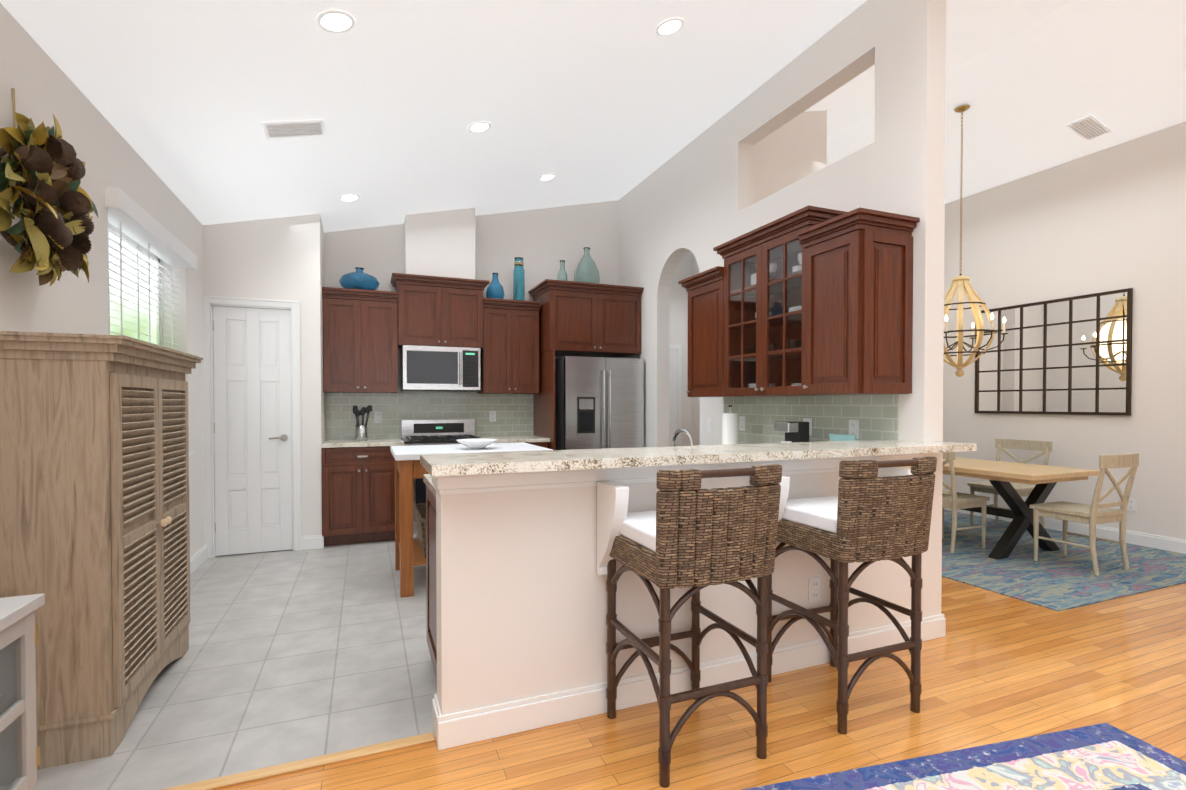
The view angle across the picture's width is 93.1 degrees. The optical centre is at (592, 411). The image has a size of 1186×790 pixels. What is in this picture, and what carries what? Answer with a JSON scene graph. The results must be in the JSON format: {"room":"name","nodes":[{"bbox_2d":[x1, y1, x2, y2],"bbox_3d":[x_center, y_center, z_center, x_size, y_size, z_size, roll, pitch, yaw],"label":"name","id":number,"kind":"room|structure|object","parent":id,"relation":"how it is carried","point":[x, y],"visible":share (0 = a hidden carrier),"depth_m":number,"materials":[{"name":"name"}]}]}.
{"room":"dining room and kitchen","nodes":[
{"label":"dining room and kitchen","id":0,"kind":"room"},
{"bbox_2d":[0,3,204,556],"bbox_3d":[-1.905,-1.004,1.077,0.200,4.600,11.200,0,1,-22],"label":"wall","id":1,"kind":"structure","parent":0,"point":[38,80],"depth_m":2.81,"materials":[{"name":"white paint"}]},
{"bbox_2d":[0,88,97,285],"bbox_3d":[-2.119,-0.863,2.180,0.224,0.762,0.622,0,1,-22],"label":"wreath","id":2,"kind":"object","parent":1,"relation":"attached to","point":[49,232],"visible":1,"depth_m":2.08,"materials":[{"name":"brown plant"}]},
{"bbox_2d":[105,187,196,455],"bbox_3d":[-2.888,-0.421,3.600,0.264,1.525,1.460,0,1,-22],"label":"window blind","id":3,"kind":"object","parent":1,"relation":"attached to","point":[141,241],"visible":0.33,"depth_m":3.61,"materials":[{"name":"white plastic"}]},
{"bbox_2d":[190,544,207,575],"bbox_3d":[-1.530,1.243,0.451,0.030,0.126,9.300,0,1,-22],"label":"baseboard","id":4,"kind":"structure","parent":1,"relation":"attached to","point":[201,555],"depth_m":4.49,"materials":[{"name":"white"}]},
{"bbox_2d":[33,540,436,789],"bbox_3d":[-0.853,1.283,4.253,4.110,0.060,3.960,0,1,-22],"label":"floor","id":5,"kind":"structure","parent":0,"point":[291,655],"depth_m":2.71,"materials":[{"name":"grey tile"}]},
{"bbox_2d":[0,331,202,769],"bbox_3d":[-2.119,0.497,2.484,0.436,1.560,1.090,0,1,-22],"label":"armoire","id":6,"kind":"object","parent":5,"relation":"on","point":[94,497],"visible":1,"depth_m":2.06,"materials":[{"name":"beige wood"}]},
{"bbox_2d":[322,445,403,545],"bbox_3d":[-2.243,0.780,5.485,0.691,0.910,0.618,0,1,-22],"label":"base cabinet","id":7,"kind":"object","parent":5,"relation":"on","point":[358,491],"depth_m":5.19,"materials":[{"name":"brown wood"}]},
{"bbox_2d":[321,438,403,448],"bbox_3d":[-2.231,0.305,5.475,0.709,0.036,0.633,0,1,-22],"label":"countertop","id":8,"kind":"structure","parent":7,"relation":"on","point":[348,443],"depth_m":5.23,"materials":[{"name":"beige stone"}]},
{"bbox_2d":[353,405,371,440],"bbox_3d":[-2.266,0.110,5.532,0.180,0.348,0.110,0,1,-22],"label":"utensil crock","id":9,"kind":"object","parent":8,"relation":"on","point":[361,432],"visible":0.98,"depth_m":5.50,"materials":[{"name":"metal"}]},
{"bbox_2d":[426,484,436,678],"bbox_3d":[-0.471,0.819,2.713,0.588,0.910,0.610,0,1,-22],"label":"base cabinet","id":10,"kind":"object","parent":5,"relation":"on","point":[431,618],"depth_m":2.67,"materials":[{"name":"brown wood"}]},
{"bbox_2d":[424,456,831,491],"bbox_3d":[0.446,0.339,3.068,2.579,0.036,0.648,0,1,-22],"label":"countertop","id":11,"kind":"structure","parent":10,"relation":"on","point":[427,477],"depth_m":2.19,"materials":[{"name":"beige stone"}]},
{"bbox_2d":[829,434,855,440],"bbox_3d":[1.557,0.226,3.445,0.097,0.173,0.200,0,1,-22],"label":"tablet stand","id":12,"kind":"object","parent":11,"relation":"on","point":[838,437],"visible":0.27,"depth_m":3.43,"materials":[{"name":"teal"}]},
{"bbox_2d":[401,419,479,538],"bbox_3d":[-1.528,0.662,5.710,0.756,1.140,0.717,0,1,-22],"label":"range","id":13,"kind":"object","parent":5,"relation":"on","point":[435,432],"visible":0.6,"depth_m":5.84,"materials":[{"name":"metal"}]},
{"bbox_2d":[390,442,551,597],"bbox_3d":[-0.957,0.766,4.328,1.100,0.972,0.810,0,1,-22],"label":"kitchen island","id":14,"kind":"object","parent":5,"relation":"on","point":[409,554],"visible":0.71,"depth_m":3.83,"materials":[{"name":"brown wood"}]},
{"bbox_2d":[413,504,425,557],"bbox_3d":[-1.062,0.881,4.271,0.543,0.289,0.582,0,1,-22],"label":"basket","id":15,"kind":"object","parent":14,"relation":"on","point":[420,511],"visible":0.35,"depth_m":4.11,"materials":[{"name":"brown wicker"}]},
{"bbox_2d":[456,438,497,448],"bbox_3d":[-0.869,0.246,4.211,0.310,0.066,0.310,0,1,-22],"label":"bowl","id":16,"kind":"object","parent":14,"relation":"on","point":[480,443],"visible":1,"depth_m":4.14,"materials":[{"name":"white ceramic"}]},
{"bbox_2d":[517,441,548,448],"bbox_3d":[-0.881,0.772,6.036,0.640,0.910,0.618,0,1,-22],"label":"base cabinet","id":17,"kind":"object","parent":5,"relation":"on","point":[545,444],"depth_m":5.83,"materials":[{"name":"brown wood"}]},
{"bbox_2d":[480,435,548,442],"bbox_3d":[-0.878,0.298,6.023,0.674,0.036,0.633,0,1,-22],"label":"countertop","id":18,"kind":"structure","parent":17,"relation":"on","point":[500,439],"depth_m":5.83,"materials":[{"name":"beige stone"}]},
{"bbox_2d":[555,356,643,449],"bbox_3d":[0.010,0.324,6.291,0.904,1.800,0.787,0,1,-22],"label":"fridge","id":19,"kind":"object","parent":5,"relation":"on","point":[599,402],"visible":0.54,"depth_m":5.95,"materials":[{"name":"grey metal"}]},
{"bbox_2d":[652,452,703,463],"bbox_3d":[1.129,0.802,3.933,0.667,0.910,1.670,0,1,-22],"label":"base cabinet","id":20,"kind":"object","parent":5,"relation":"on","point":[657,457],"depth_m":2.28,"materials":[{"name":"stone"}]},
{"bbox_2d":[660,445,795,459],"bbox_3d":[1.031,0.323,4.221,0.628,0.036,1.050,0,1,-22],"label":"countertop","id":21,"kind":"structure","parent":20,"relation":"on","point":[713,452],"depth_m":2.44,"materials":[{"name":"beige stone"}]},
{"bbox_2d":[722,405,737,444],"bbox_3d":[1.069,0.125,4.379,0.150,0.350,0.150,0,1,-22],"label":"paper towel","id":22,"kind":"object","parent":21,"relation":"on","point":[729,427],"visible":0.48,"depth_m":4.33,"materials":[{"name":"paper"}]},
{"bbox_2d":[774,421,808,442],"bbox_3d":[1.324,0.189,3.750,0.180,0.240,0.140,0,1,-22],"label":"coffee maker","id":23,"kind":"object","parent":21,"relation":"on","point":[795,431],"visible":0.54,"depth_m":3.70,"materials":[{"name":"black plastic"}]},
{"bbox_2d":[203,214,325,535],"bbox_3d":[-2.979,-1.060,5.173,0.885,4.600,0.600,0,1,-22],"label":"wall","id":24,"kind":"structure","parent":0,"point":[281,258],"depth_m":4.99,"materials":[{"name":"white paint"}]},
{"bbox_2d":[203,296,301,558],"bbox_3d":[-2.960,0.135,4.910,0.737,2.217,0.133,0,1,-22],"label":"door","id":25,"kind":"structure","parent":24,"relation":"attached to","point":[252,398],"depth_m":4.89,"materials":[{"name":"white wood"}]},
{"bbox_2d":[404,208,474,278],"bbox_3d":[-1.605,-2.370,5.873,0.690,2.000,0.300,0,1,-22],"label":"wall","id":26,"kind":"structure","parent":0,"point":[440,243],"depth_m":5.75,"materials":[{"name":"white paint"}]},
{"bbox_2d":[324,200,617,393],"bbox_3d":[-1.280,-1.076,6.292,3.345,4.600,0.200,0,1,-22],"label":"wall","id":27,"kind":"structure","parent":0,"point":[542,242],"depth_m":6.33,"materials":[{"name":"white paint"}]},
{"bbox_2d":[322,293,397,392],"bbox_3d":[-2.303,-0.644,5.586,0.671,0.916,0.348,0,1,-22],"label":"upper cabinet","id":28,"kind":"object","parent":27,"relation":"attached to","point":[360,334],"depth_m":5.42,"materials":[{"name":"brown wood"}]},
{"bbox_2d":[339,267,379,289],"bbox_3d":[-2.301,-1.287,5.541,0.370,0.240,0.370,0,1,-22],"label":"vase","id":29,"kind":"object","parent":28,"relation":"on","point":[359,279],"visible":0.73,"depth_m":5.42,"materials":[{"name":"blue"}]},
{"bbox_2d":[374,411,381,422],"bbox_3d":[-2.217,0.061,5.807,0.075,0.118,0.010,0,1,-22],"label":"electrical outlet","id":30,"kind":"object","parent":27,"relation":"attached to","point":[378,417],"visible":1,"depth_m":5.80,"materials":[{"name":"white plastic"}]},
{"bbox_2d":[325,393,533,439],"bbox_3d":[-1.681,0.043,6.033,2.155,0.471,0.008,0,1,-22],"label":"backsplash","id":31,"kind":"structure","parent":27,"relation":"attached to","point":[514,412],"depth_m":5.99,"materials":[{"name":"green tile"}]},
{"bbox_2d":[394,281,485,348],"bbox_3d":[-1.598,-0.973,5.856,0.838,0.626,0.368,0,1,-22],"label":"upper cabinet","id":32,"kind":"object","parent":27,"relation":"attached to","point":[447,334],"depth_m":5.68,"materials":[{"name":"brown wood"}]},
{"bbox_2d":[400,337,481,392],"bbox_3d":[-1.583,-0.470,5.831,0.760,0.501,0.435,0,1,-22],"label":"microwave","id":33,"kind":"object","parent":27,"relation":"attached to","point":[439,364],"depth_m":5.67,"materials":[{"name":"grey metal"}]},
{"bbox_2d":[489,411,495,421],"bbox_3d":[-1.114,0.055,6.253,0.075,0.118,0.010,0,1,-22],"label":"electrical outlet","id":34,"kind":"object","parent":27,"relation":"attached to","point":[492,416],"visible":1,"depth_m":6.25,"materials":[{"name":"white plastic"}]},
{"bbox_2d":[477,305,541,393],"bbox_3d":[-0.928,-0.654,6.143,0.610,0.921,0.348,0,1,-22],"label":"upper cabinet","id":35,"kind":"object","parent":27,"relation":"attached to","point":[510,358],"depth_m":5.98,"materials":[{"name":"brown wood"}]},
{"bbox_2d":[486,273,504,298],"bbox_3d":[-1.056,-1.335,6.077,0.200,0.310,0.200,0,1,-22],"label":"bottle vase","id":36,"kind":"object","parent":35,"relation":"on","point":[495,289],"visible":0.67,"depth_m":6.01,"materials":[{"name":"blue"}]},
{"bbox_2d":[513,257,524,300],"bbox_3d":[-0.814,-1.431,6.184,0.124,0.500,0.124,0,1,-22],"label":"vase","id":37,"kind":"object","parent":35,"relation":"on","point":[518,282],"visible":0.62,"depth_m":6.13,"materials":[{"name":"teal glass"}]},
{"bbox_2d":[530,285,641,357],"bbox_3d":[-0.072,-0.973,6.339,1.069,0.659,0.618,0,1,-22],"label":"upper cabinet","id":38,"kind":"object","parent":27,"relation":"attached to","point":[575,322],"depth_m":6.05,"materials":[{"name":"brown wood"}]},
{"bbox_2d":[557,260,566,280],"bbox_3d":[-0.339,-1.517,6.236,0.110,0.300,0.110,0,1,-22],"label":"vase","id":39,"kind":"object","parent":38,"relation":"on","point":[562,274],"visible":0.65,"depth_m":6.20,"materials":[{"name":"teal glass"}]},
{"bbox_2d":[574,247,599,283],"bbox_3d":[-0.070,-1.604,6.343,0.300,0.470,0.300,0,1,-22],"label":"vase","id":40,"kind":"object","parent":38,"relation":"on","point":[586,271],"visible":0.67,"depth_m":6.24,"materials":[{"name":"green glass"}]},
{"bbox_2d":[0,0,1185,231],"bbox_3d":[1.830,-2.366,2.571,8.260,1.759,11.200,0,1,-22],"label":"ceiling","id":41,"kind":"structure","parent":0,"point":[594,100],"depth_m":3.84,"materials":[{"name":"white paint"}]},
{"bbox_2d":[261,119,324,137],"bbox_3d":[-1.840,-1.742,3.467,0.333,0.088,0.200,0,1,-22],"label":"ceiling vent","id":42,"kind":"object","parent":41,"relation":"in","point":[290,128],"visible":0.98,"depth_m":3.44,"materials":[{"name":"white metal"}]},
{"bbox_2d":[316,10,354,32],"bbox_3d":[-1.187,-1.799,2.597,0.164,0.042,0.168,0,1,-22],"label":"recessed light","id":43,"kind":"object","parent":41,"relation":"in","point":[336,20],"visible":1,"depth_m":2.59,"materials":[{"name":"white plastic"}]},
{"bbox_2d":[339,194,359,201],"bbox_3d":[-2.088,-1.830,4.822,0.164,0.042,0.168,0,1,-22],"label":"recessed light","id":44,"kind":"object","parent":41,"relation":"in","point":[350,197],"visible":1,"depth_m":4.81,"materials":[{"name":"white"}]},
{"bbox_2d":[468,122,490,132],"bbox_3d":[-0.811,-2.026,4.009,0.164,0.042,0.168,0,1,-22],"label":"recessed light","id":45,"kind":"object","parent":41,"relation":"in","point":[479,126],"visible":1,"depth_m":4.00,"materials":[{"name":"white"}]},
{"bbox_2d":[539,174,555,180],"bbox_3d":[-0.440,-2.249,5.408,0.164,0.042,0.168,0,1,-22],"label":"recessed light","id":46,"kind":"object","parent":41,"relation":"in","point":[546,177],"visible":0.98,"depth_m":5.40,"materials":[{"name":"white"}]},
{"bbox_2d":[656,18,683,35],"bbox_3d":[0.444,-2.222,3.252,0.164,0.042,0.168,0,1,-22],"label":"recessed light","id":47,"kind":"object","parent":41,"relation":"in","point":[668,26],"visible":1,"depth_m":3.24,"materials":[{"name":"white plastic"}]},
{"bbox_2d":[943,105,1007,376],"bbox_3d":[3.483,-1.591,5.322,0.729,2.538,0.743,0,1,-22],"label":"chandelier","id":48,"kind":"object","parent":41,"relation":"hanging from","point":[960,281],"visible":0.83,"depth_m":5.25,"materials":[{"name":"gold metal"}]},
{"bbox_2d":[1065,115,1111,140],"bbox_3d":[4.576,-2.614,5.190,0.332,0.092,0.200,0,1,-22],"label":"ceiling vent","id":49,"kind":"object","parent":41,"relation":"in","point":[1087,128],"visible":0.98,"depth_m":5.18,"materials":[{"name":"white metal"}]},
{"bbox_2d":[436,467,922,714],"bbox_3d":[0.593,0.752,2.696,2.588,1.045,0.160,0,1,-22],"label":"wall","id":50,"kind":"structure","parent":0,"point":[521,602],"depth_m":2.31,"materials":[{"name":"white paint"}]},
{"bbox_2d":[432,453,927,494],"bbox_3d":[0.583,0.262,2.674,2.617,0.096,0.204,0,1,-22],"label":"trim","id":51,"kind":"structure","parent":50,"relation":"on","point":[466,484],"depth_m":2.35,"materials":[{"name":"white"}]},
{"bbox_2d":[432,614,945,749],"bbox_3d":[0.696,1.212,2.650,2.773,0.126,0.019,0,1,-22],"label":"baseboard","id":52,"kind":"structure","parent":50,"relation":"attached to","point":[451,730],"depth_m":2.41,"materials":[{"name":"white wood"}]},
{"bbox_2d":[597,467,912,574],"bbox_3d":[0.810,0.483,2.571,1.636,0.385,0.190,0,1,-22],"label":"trim","id":53,"kind":"structure","parent":50,"relation":"attached to","point":[612,502],"depth_m":2.29,"materials":[{"name":"white"}]},
{"bbox_2d":[808,577,820,601],"bbox_3d":[1.110,0.893,2.815,0.075,0.118,0.010,0,1,-22],"label":"outlet","id":54,"kind":"object","parent":50,"relation":"attached to","point":[814,588],"visible":1,"depth_m":2.81,"materials":[{"name":"white plastic"}]},
{"bbox_2d":[670,251,689,445],"bbox_3d":[0.739,-1.101,8.081,1.440,4.600,0.200,0,1,-22],"label":"wall","id":55,"kind":"structure","parent":0,"point":[678,294],"depth_m":8.20,"materials":[{"name":"white paint"}]},
{"bbox_2d":[669,344,681,445],"bbox_3d":[0.854,0.115,8.027,0.940,2.170,0.018,0,1,-22],"label":"door frame","id":56,"kind":"structure","parent":55,"relation":"attached to","point":[675,415],"depth_m":8.16,"materials":[{"name":"white"}]},
{"bbox_2d":[690,251,699,445],"bbox_3d":[1.851,-1.092,7.479,0.150,4.600,2.150,0,1,-22],"label":"wall","id":57,"kind":"structure","parent":0,"point":[694,269],"depth_m":8.19,"materials":[{"name":"white paint"}]},
{"bbox_2d":[213,577,1185,789],"bbox_3d":[1.830,1.305,2.622,8.260,0.060,11.200,0,1,-22],"label":"floor","id":58,"kind":"structure","parent":0,"point":[996,667],"depth_m":2.35,"materials":[{"name":"orange wood"}]},
{"bbox_2d":[0,594,44,789],"bbox_3d":[-1.348,0.892,0.670,0.500,0.820,1.520,0,1,-22],"label":"sideboard","id":59,"kind":"object","parent":58,"relation":"on","point":[19,756],"visible":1,"depth_m":1.39,"materials":[{"name":"grey wood"}]},
{"bbox_2d":[162,732,434,789],"bbox_3d":[-1.319,1.280,1.926,1.500,0.009,0.055,0,1,-22],"label":"trim","id":60,"kind":"structure","parent":58,"relation":"on","point":[262,773],"depth_m":2.03,"materials":[{"name":"beige wood"}]},
{"bbox_2d":[606,464,781,787],"bbox_3d":[0.364,0.736,2.185,0.501,1.090,0.564,0,1,-22],"label":"bar stool","id":61,"kind":"object","parent":58,"relation":"on","point":[688,532],"visible":0.96,"depth_m":1.97,"materials":[{"name":"wicker"}]},
{"bbox_2d":[767,456,936,734],"bbox_3d":[1.113,0.732,2.494,0.501,1.090,0.564,0,1,-22],"label":"bar stool","id":62,"kind":"object","parent":58,"relation":"on","point":[867,516],"visible":0.9,"depth_m":2.28,"materials":[{"name":"wicker"}]},
{"bbox_2d":[743,723,1185,789],"bbox_3d":[1.296,1.303,0.344,2.500,0.008,3.400,0,1,-14],"label":"living room rug","id":63,"kind":"object","parent":58,"relation":"on","point":[1104,756],"visible":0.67,"depth_m":2.00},
{"bbox_2d":[942,510,1185,611],"bbox_3d":[3.557,1.233,5.391,2.540,0.008,2.960,0,1,-22],"label":"dining rug","id":64,"kind":"object","parent":58,"relation":"on","point":[1056,580],"visible":0.5,"depth_m":4.44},
{"bbox_2d":[942,452,989,552],"bbox_3d":[3.224,0.772,5.142,0.540,0.917,0.497,0,1,-22],"label":"dining chair","id":65,"kind":"object","parent":64,"relation":"on","point":[953,499],"visible":0.46,"depth_m":4.94,"materials":[{"name":"beige wood"}]},
{"bbox_2d":[967,439,1052,528],"bbox_3d":[4.305,0.762,5.828,0.540,0.917,0.548,0,1,-22],"label":"dining chair","id":66,"kind":"object","parent":64,"relation":"on","point":[1025,490],"visible":0.6,"depth_m":5.86,"materials":[{"name":"beige wood"}]},
{"bbox_2d":[942,457,1099,559],"bbox_3d":[3.536,0.857,5.383,0.900,0.736,1.750,0,1,-22],"label":"dining table","id":67,"kind":"object","parent":64,"relation":"on","point":[1000,476],"visible":0.52,"depth_m":4.80,"materials":[{"name":"brown wood"}]},
{"bbox_2d":[1029,453,1138,575],"bbox_3d":[3.926,0.781,4.499,0.497,0.917,0.540,0,1,-22],"label":"dining chair","id":68,"kind":"object","parent":64,"relation":"on","point":[1093,514],"visible":1,"depth_m":4.37,"materials":[{"name":"beige wood"}]},
{"bbox_2d":[618,0,946,617],"bbox_3d":[0.929,-1.065,5.493,0.150,4.600,5.140,0,1,-22],"label":"wall","id":69,"kind":"structure","parent":0,"point":[695,196],"depth_m":3.66,"materials":[{"name":"white paint"}]},
{"bbox_2d":[707,418,712,431],"bbox_3d":[1.042,0.122,5.016,0.011,0.118,0.075,0,1,-22],"label":"light switch","id":70,"kind":"object","parent":69,"relation":"attached to","point":[710,425],"visible":1,"depth_m":5.01,"materials":[{"name":"white plastic"}]},
{"bbox_2d":[686,273,765,396],"bbox_3d":[1.048,-0.571,4.539,0.348,0.911,0.510,0,1,-22],"label":"upper cabinet","id":71,"kind":"object","parent":69,"relation":"attached to","point":[725,310],"depth_m":4.28,"materials":[{"name":"brown wood"}]},
{"bbox_2d":[739,416,745,430],"bbox_3d":[1.214,0.098,4.572,0.010,0.118,0.075,0,1,-22],"label":"electrical outlet","id":72,"kind":"object","parent":69,"relation":"attached to","point":[742,423],"visible":1,"depth_m":4.56,"materials":[{"name":"white plastic"}]},
{"bbox_2d":[803,418,811,435],"bbox_3d":[1.486,0.107,3.901,0.010,0.118,0.075,0,1,-22],"label":"electrical outlet","id":73,"kind":"object","parent":69,"relation":"attached to","point":[809,420],"visible":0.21,"depth_m":3.88,"materials":[{"name":"white plastic"}]},
{"bbox_2d":[724,394,898,443],"bbox_3d":[1.441,0.099,4.033,0.008,0.416,1.700,0,1,-22],"label":"backsplash","id":74,"kind":"structure","parent":69,"relation":"attached to","point":[877,416],"depth_m":3.79,"materials":[{"name":"green tile"}]},
{"bbox_2d":[849,420,858,438],"bbox_3d":[1.636,0.113,3.530,0.010,0.118,0.075,0,1,-22],"label":"electrical outlet","id":75,"kind":"object","parent":69,"relation":"attached to","point":[853,427],"visible":0.94,"depth_m":3.52,"materials":[{"name":"white plastic"}]},
{"bbox_2d":[798,221,912,395],"bbox_3d":[1.536,-0.554,3.280,0.388,0.911,0.430,0,1,-22],"label":"upper cabinet","id":76,"kind":"object","parent":69,"relation":"attached to","point":[808,300],"depth_m":3.12,"materials":[{"name":"brown wood"}]},
{"bbox_2d":[753,111,817,203],"bbox_3d":[1.615,-1.060,5.118,0.840,4.600,0.150,0,1,-22],"label":"wall","id":77,"kind":"structure","parent":0,"point":[794,150],"depth_m":5.07,"materials":[{"name":"white paint"}]},
{"bbox_2d":[818,110,826,169],"bbox_3d":[1.877,-1.069,5.818,0.150,4.600,1.250,0,1,-22],"label":"wall","id":78,"kind":"structure","parent":0,"point":[822,115],"depth_m":5.23,"materials":[{"name":"white paint"}]},
{"bbox_2d":[942,121,1185,539],"bbox_3d":[5.904,-1.034,3.268,0.200,4.600,9.400,0,1,-22],"label":"wall","id":79,"kind":"structure","parent":0,"point":[1112,218],"depth_m":5.46,"materials":[{"name":"white paint"}]},
{"bbox_2d":[975,288,1132,415],"bbox_3d":[4.722,-0.560,5.876,0.032,1.180,1.430,0,1,-22],"label":"wall mirror","id":80,"kind":"object","parent":79,"relation":"attached to","point":[1069,356],"visible":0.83,"depth_m":5.74,"materials":[{"name":"mirror"}]},
{"bbox_2d":[944,508,1185,553],"bbox_3d":[5.803,1.204,3.258,0.016,0.126,9.000,0,1,-22],"label":"baseboard","id":81,"kind":"structure","parent":79,"relation":"attached to","point":[1132,537],"depth_m":5.33,"materials":[{"name":"white"}]},
{"bbox_2d":[1127,498,1136,511],"bbox_3d":[5.007,0.869,5.229,0.010,0.118,0.075,0,1,-22],"label":"outlet","id":82,"kind":"object","parent":79,"relation":"attached to","point":[1132,504],"visible":0.96,"depth_m":5.22,"materials":[{"name":"white plastic"}]}
]}

